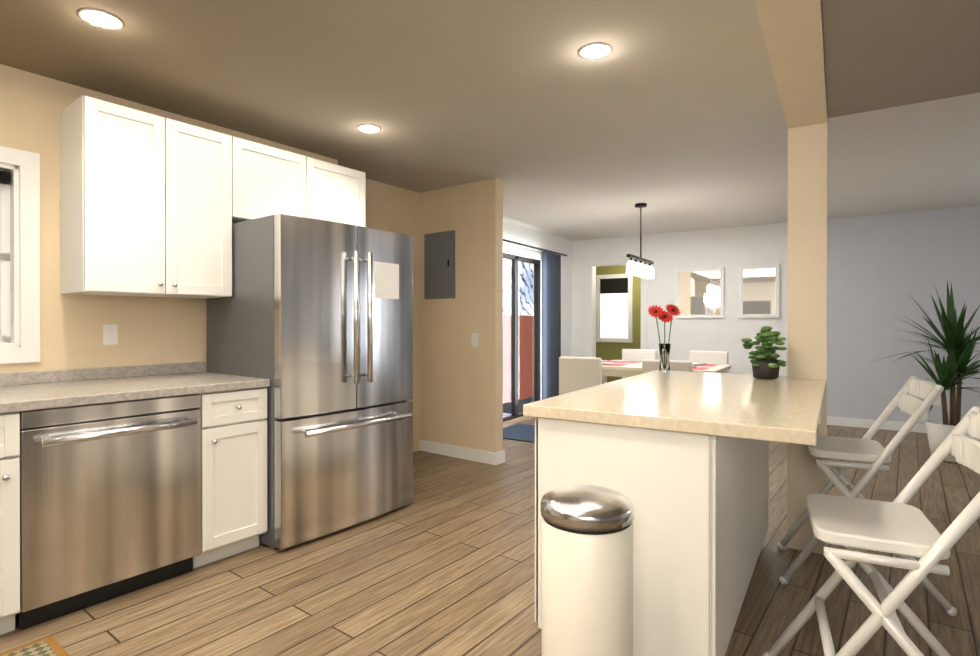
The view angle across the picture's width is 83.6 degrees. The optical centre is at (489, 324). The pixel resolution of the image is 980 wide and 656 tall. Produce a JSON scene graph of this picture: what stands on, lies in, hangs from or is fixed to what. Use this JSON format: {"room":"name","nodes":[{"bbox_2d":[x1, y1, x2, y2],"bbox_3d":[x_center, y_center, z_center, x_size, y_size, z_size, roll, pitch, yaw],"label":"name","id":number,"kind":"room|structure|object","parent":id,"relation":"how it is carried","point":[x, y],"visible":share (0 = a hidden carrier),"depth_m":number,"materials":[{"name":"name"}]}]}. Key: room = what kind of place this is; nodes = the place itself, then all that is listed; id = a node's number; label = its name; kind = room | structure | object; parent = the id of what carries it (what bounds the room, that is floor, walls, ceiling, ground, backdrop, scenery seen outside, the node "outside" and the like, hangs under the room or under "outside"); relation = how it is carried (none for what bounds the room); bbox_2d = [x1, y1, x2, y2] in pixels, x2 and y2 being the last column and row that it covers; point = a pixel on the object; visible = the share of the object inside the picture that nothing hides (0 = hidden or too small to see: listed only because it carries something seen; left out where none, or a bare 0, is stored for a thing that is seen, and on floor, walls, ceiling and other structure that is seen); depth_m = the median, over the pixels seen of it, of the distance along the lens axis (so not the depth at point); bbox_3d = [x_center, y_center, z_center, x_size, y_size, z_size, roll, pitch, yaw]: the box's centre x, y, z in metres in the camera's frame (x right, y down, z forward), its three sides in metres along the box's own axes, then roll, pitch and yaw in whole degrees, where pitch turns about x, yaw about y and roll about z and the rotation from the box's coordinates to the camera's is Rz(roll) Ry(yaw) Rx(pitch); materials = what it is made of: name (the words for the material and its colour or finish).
{"room":"dining room and kitchen","nodes":[
{"label":"dining room and kitchen","id":0,"kind":"room"},
{"bbox_2d":[0,64,419,451],"bbox_3d":[-2.468,-0.019,2.758,0.400,2.440,6.085,0,0,37],"label":"wall","id":1,"kind":"structure","parent":0,"point":[159,330],"depth_m":2.92,"materials":[{"name":"beige paint"}]},
{"bbox_2d":[0,146,39,363],"bbox_3d":[-2.584,-0.328,2.383,0.170,1.030,0.960,0,0,37],"label":"kitchen window","id":2,"kind":"structure","parent":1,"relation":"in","point":[19,256],"depth_m":2.67,"materials":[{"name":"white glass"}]},
{"bbox_2d":[103,324,117,344],"bbox_3d":[-2.053,0.056,2.966,0.008,0.110,0.070,0,0,37],"label":"electrical outlet plate","id":3,"kind":"object","parent":1,"relation":"attached to","point":[110,334],"visible":1,"depth_m":2.96,"materials":[{"name":"white plastic"}]},
{"bbox_2d":[60,95,235,298],"bbox_3d":[-1.830,-0.618,2.963,0.358,0.923,0.710,0,0,37],"label":"upper cabinet","id":4,"kind":"object","parent":1,"relation":"attached to","point":[152,205],"depth_m":2.78,"materials":[{"name":"wood"}]},
{"bbox_2d":[236,137,365,226],"bbox_3d":[-1.319,-0.849,3.630,0.358,0.465,0.969,0,0,37],"label":"upper cabinet","id":5,"kind":"object","parent":1,"relation":"attached to","point":[269,180],"depth_m":3.46,"materials":[{"name":"wood"}]},
{"bbox_2d":[420,178,502,452],"bbox_3d":[-0.334,-0.026,5.022,1.040,2.440,0.105,0,0,37],"label":"wall","id":6,"kind":"structure","parent":0,"point":[461,391],"depth_m":4.86,"materials":[{"name":"beige paint"}]},
{"bbox_2d":[424,230,454,298],"bbox_3d":[-0.467,-0.541,5.036,0.370,0.610,0.030,0,0,37],"label":"box","id":7,"kind":"object","parent":6,"relation":"in","point":[439,265],"visible":1,"depth_m":5.02,"materials":[{"name":"grey metal"}]},
{"bbox_2d":[420,440,504,464],"bbox_3d":[-0.269,1.144,4.976,0.905,0.100,0.135,0,0,37],"label":"baseboard","id":8,"kind":"structure","parent":6,"relation":"attached to","point":[492,458],"depth_m":4.87,"materials":[{"name":"white wood"}]},
{"bbox_2d":[472,333,478,346],"bbox_3d":[-0.131,0.135,4.795,0.080,0.120,0.010,0,0,37],"label":"switch plate","id":9,"kind":"object","parent":6,"relation":"in","point":[475,339],"visible":1,"depth_m":4.79,"materials":[{"name":"white plastic"}]},
{"bbox_2d":[0,416,979,655],"bbox_3d":[1.710,1.230,3.117,7.350,0.060,11.000,0,0,32],"label":"floor","id":10,"kind":"structure","parent":0,"point":[442,563],"depth_m":2.49,"materials":[{"name":"brown wood"}]},
{"bbox_2d":[0,635,69,655],"bbox_3d":[-1.825,1.200,1.430,0.600,0.012,1.250,0,0,37],"label":"rug","id":11,"kind":"object","parent":10,"relation":"on","point":[49,646],"visible":0.88,"depth_m":2.01,"materials":[{"name":"multicoloured fabric"}]},
{"bbox_2d":[16,394,200,629],"bbox_3d":[-1.833,0.769,2.557,0.737,0.866,0.673,0,0,37],"label":"dishwasher","id":12,"kind":"object","parent":10,"relation":"on","point":[110,500],"visible":0.85,"depth_m":2.33,"materials":[{"name":"metal"}]},
{"bbox_2d":[0,362,269,634],"bbox_3d":[-2.288,0.598,2.034,0.765,1.212,2.752,0,0,37],"label":"base cabinet","id":13,"kind":"object","parent":10,"relation":"on","point":[233,408],"depth_m":2.71,"materials":[{"name":"wood"}]},
{"bbox_2d":[207,213,412,549],"bbox_3d":[-1.081,0.309,3.453,0.901,1.780,0.958,0,0,37],"label":"fridge","id":14,"kind":"object","parent":10,"relation":"on","point":[311,319],"visible":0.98,"depth_m":3.10,"materials":[{"name":"silver metal"}]},
{"bbox_2d":[503,423,534,442],"bbox_3d":[0.431,1.185,6.001,0.700,0.012,0.800,0,0,32],"label":"area rug","id":15,"kind":"object","parent":10,"relation":"on","point":[522,432],"visible":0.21,"depth_m":5.98,"materials":[{"name":"blue fabric"}]},
{"bbox_2d":[559,356,601,394],"bbox_3d":[0.989,0.757,5.571,0.440,0.870,0.445,0,0,32],"label":"dining chair","id":16,"kind":"object","parent":10,"relation":"on","point":[577,373],"visible":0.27,"depth_m":5.38,"materials":[{"name":"fabric"}]},
{"bbox_2d":[541,485,633,655],"bbox_3d":[0.283,0.845,1.605,0.269,0.720,0.269,0,0,32],"label":"trash can","id":17,"kind":"object","parent":10,"relation":"on","point":[587,570],"visible":1,"depth_m":1.49,"materials":[{"name":"white plastic"}]},
{"bbox_2d":[622,349,656,378],"bbox_3d":[1.806,0.753,6.859,0.440,0.870,0.445,0,0,32],"label":"dining chair","id":18,"kind":"object","parent":10,"relation":"on","point":[636,354],"visible":0.19,"depth_m":6.99,"materials":[{"name":"fabric"}]},
{"bbox_2d":[535,418,768,655],"bbox_3d":[0.839,0.767,2.503,0.628,0.870,1.558,0,0,32],"label":"kitchen island","id":19,"kind":"object","parent":10,"relation":"on","point":[679,460],"depth_m":1.79,"materials":[{"name":"wood"}]},
{"bbox_2d":[523,370,826,445],"bbox_3d":[0.969,0.311,2.479,0.920,0.041,1.724,0,0,32],"label":"island countertop","id":20,"kind":"structure","parent":19,"relation":"on","point":[783,409],"depth_m":1.97,"materials":[{"name":"beige stone"}]},
{"bbox_2d":[647,304,680,371],"bbox_3d":[1.046,0.080,3.294,0.162,0.413,0.175,0,0,32],"label":"flower vase","id":21,"kind":"object","parent":20,"relation":"on","point":[662,316],"visible":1,"depth_m":3.28,"materials":[{"name":"clear glass"}]},
{"bbox_2d":[741,326,786,378],"bbox_3d":[1.459,0.148,2.925,0.223,0.278,0.210,0,0,32],"label":"potted plant","id":22,"kind":"object","parent":20,"relation":"on","point":[766,363],"visible":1,"depth_m":2.87,"materials":[{"name":"green plant"}]},
{"bbox_2d":[602,360,730,383],"bbox_3d":[1.752,0.807,5.990,1.500,0.768,0.900,0,0,32],"label":"dining table","id":23,"kind":"object","parent":10,"relation":"on","point":[622,368],"visible":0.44,"depth_m":5.78,"materials":[{"name":"brown wood"}]},
{"bbox_2d":[642,359,691,373],"bbox_3d":[1.698,0.759,5.121,0.440,0.870,0.445,0,0,32],"label":"dining chair","id":24,"kind":"object","parent":10,"relation":"on","point":[648,365],"visible":0.17,"depth_m":4.91,"materials":[{"name":"fabric"}]},
{"bbox_2d":[689,351,728,372],"bbox_3d":[2.515,0.755,6.409,0.440,0.870,0.445,0,0,32],"label":"dining chair","id":25,"kind":"object","parent":10,"relation":"on","point":[715,357],"visible":0.23,"depth_m":6.52,"materials":[{"name":"fabric"}]},
{"bbox_2d":[787,122,827,553],"bbox_3d":[1.709,0.076,2.953,0.180,2.250,0.130,0,0,32],"label":"column","id":26,"kind":"structure","parent":10,"relation":"on","point":[807,250],"depth_m":2.90,"materials":[{"name":"paint"}]},
{"bbox_2d":[777,376,956,615],"bbox_3d":[1.730,0.729,2.598,0.652,0.956,0.468,0,0,26],"label":"bar chair","id":27,"kind":"object","parent":10,"relation":"on","point":[849,451],"visible":0.77,"depth_m":2.48,"materials":[{"name":"white plastic"}]},
{"bbox_2d":[763,406,979,655],"bbox_3d":[1.172,0.732,1.625,0.652,0.956,0.468,0,0,26],"label":"bar chair","id":28,"kind":"object","parent":10,"relation":"on","point":[857,528],"visible":1,"depth_m":1.56,"materials":[{"name":"white plastic"}]},
{"bbox_2d":[866,282,979,463],"bbox_3d":[4.062,0.392,4.864,1.250,1.605,1.290,0,0,32],"label":"plant","id":29,"kind":"object","parent":10,"relation":"on","point":[957,344],"visible":0.88,"depth_m":4.78,"materials":[{"name":"green plant"}]},
{"bbox_2d":[0,0,979,240],"bbox_3d":[1.710,-1.280,3.109,7.350,0.080,11.000,0,0,32],"label":"ceiling","id":30,"kind":"structure","parent":0,"point":[670,113],"depth_m":3.02,"materials":[{"name":"paint"}]},
{"bbox_2d":[78,8,123,29],"bbox_3d":[-1.573,-1.233,2.219,0.152,0.005,0.152,0,0,32],"label":"recessed light","id":31,"kind":"object","parent":30,"relation":"in","point":[100,19],"visible":1,"depth_m":2.22,"materials":[{"name":"white"}]},
{"bbox_2d":[357,124,380,132],"bbox_3d":[-0.766,-1.237,3.472,0.152,0.005,0.152,0,0,32],"label":"recessed light","id":32,"kind":"object","parent":30,"relation":"in","point":[367,128],"visible":1,"depth_m":3.46,"materials":[{"name":"white"}]},
{"bbox_2d":[578,42,611,59],"bbox_3d":[0.477,-1.234,2.482,0.152,0.005,0.152,0,0,32],"label":"recessed light","id":33,"kind":"object","parent":30,"relation":"in","point":[595,51],"visible":1,"depth_m":2.48,"materials":[{"name":"white"}]},
{"bbox_2d":[626,203,653,278],"bbox_3d":[1.564,-0.873,5.689,0.120,0.749,0.800,0,0,32],"label":"pendant light","id":34,"kind":"object","parent":30,"relation":"hanging from","point":[636,269],"visible":1,"depth_m":5.66,"materials":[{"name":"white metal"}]},
{"bbox_2d":[503,220,571,399],"bbox_3d":[0.274,-0.032,6.896,0.150,2.440,3.650,0,0,32],"label":"wall","id":35,"kind":"structure","parent":0,"point":[514,232],"depth_m":7.76,"materials":[{"name":"white paint"}]},
{"bbox_2d":[503,245,541,421],"bbox_3d":[0.199,0.124,6.742,0.150,2.130,1.950,0,0,32],"label":"sliding door","id":36,"kind":"structure","parent":35,"relation":"in","point":[521,331],"depth_m":7.08,"materials":[{"name":"clear glass"}]},
{"bbox_2d":[503,239,566,399],"bbox_3d":[0.409,0.077,6.840,0.050,2.162,2.600,0,0,32],"label":"curtain","id":37,"kind":"object","parent":35,"relation":"attached to","point":[551,308],"visible":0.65,"depth_m":7.52,"materials":[{"name":"blue fabric"}]},
{"bbox_2d":[596,265,640,382],"bbox_3d":[3.456,-0.037,8.430,4.600,2.440,0.150,0,0,32],"label":"wall","id":38,"kind":"structure","parent":0,"point":[608,350],"depth_m":9.13,"materials":[{"name":"green paint"}]},
{"bbox_2d":[596,274,632,342],"bbox_3d":[2.080,-0.269,9.191,0.620,1.140,0.033,0,0,32],"label":"room window","id":39,"kind":"structure","parent":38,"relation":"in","point":[614,307],"depth_m":9.19,"materials":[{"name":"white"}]},
{"bbox_2d":[572,206,979,423],"bbox_3d":[4.141,-0.031,6.514,6.790,2.440,0.150,0,0,32],"label":"wall","id":40,"kind":"structure","parent":0,"point":[880,267],"depth_m":6.37,"materials":[{"name":"white paint"}]},
{"bbox_2d":[586,256,646,357],"bbox_3d":[1.848,0.115,7.959,0.910,2.140,0.170,0,0,32],"label":"trim","id":41,"kind":"structure","parent":40,"relation":"attached to","point":[592,265],"depth_m":8.10,"materials":[{"name":"white wood"}]},
{"bbox_2d":[675,267,723,317],"bbox_3d":[2.772,-0.413,7.272,0.615,0.660,0.034,0,0,32],"label":"mirror","id":42,"kind":"object","parent":40,"relation":"attached to","point":[699,292],"visible":0.98,"depth_m":7.26,"materials":[{"name":"silver metal"}]},
{"bbox_2d":[739,264,779,317],"bbox_3d":[3.378,-0.412,6.887,0.460,0.660,0.034,0,0,32],"label":"mirror","id":43,"kind":"object","parent":40,"relation":"attached to","point":[759,291],"visible":0.98,"depth_m":6.88,"materials":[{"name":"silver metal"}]},
{"bbox_2d":[827,416,926,432],"bbox_3d":[4.502,1.140,6.191,5.470,0.100,0.015,0,0,32],"label":"baseboard","id":44,"kind":"structure","parent":40,"relation":"attached to","point":[869,423],"depth_m":6.28,"materials":[{"name":"white wood"}]},
{"bbox_2d":[822,0,979,117],"bbox_3d":[1.778,-1.144,-0.191,3.298,0.169,5.100,0,0,32],"label":"ceiling","id":45,"kind":"structure","parent":0,"point":[881,54],"depth_m":2.15,"materials":[{"name":"paint"}]},
{"bbox_2d":[755,0,827,128],"bbox_3d":[0.343,-1.137,0.797,0.180,0.189,5.230,0,0,32],"label":"beam","id":46,"kind":"structure","parent":45,"relation":"attached to","point":[792,30],"depth_m":2.13,"materials":[{"name":"paint"}]}
]}

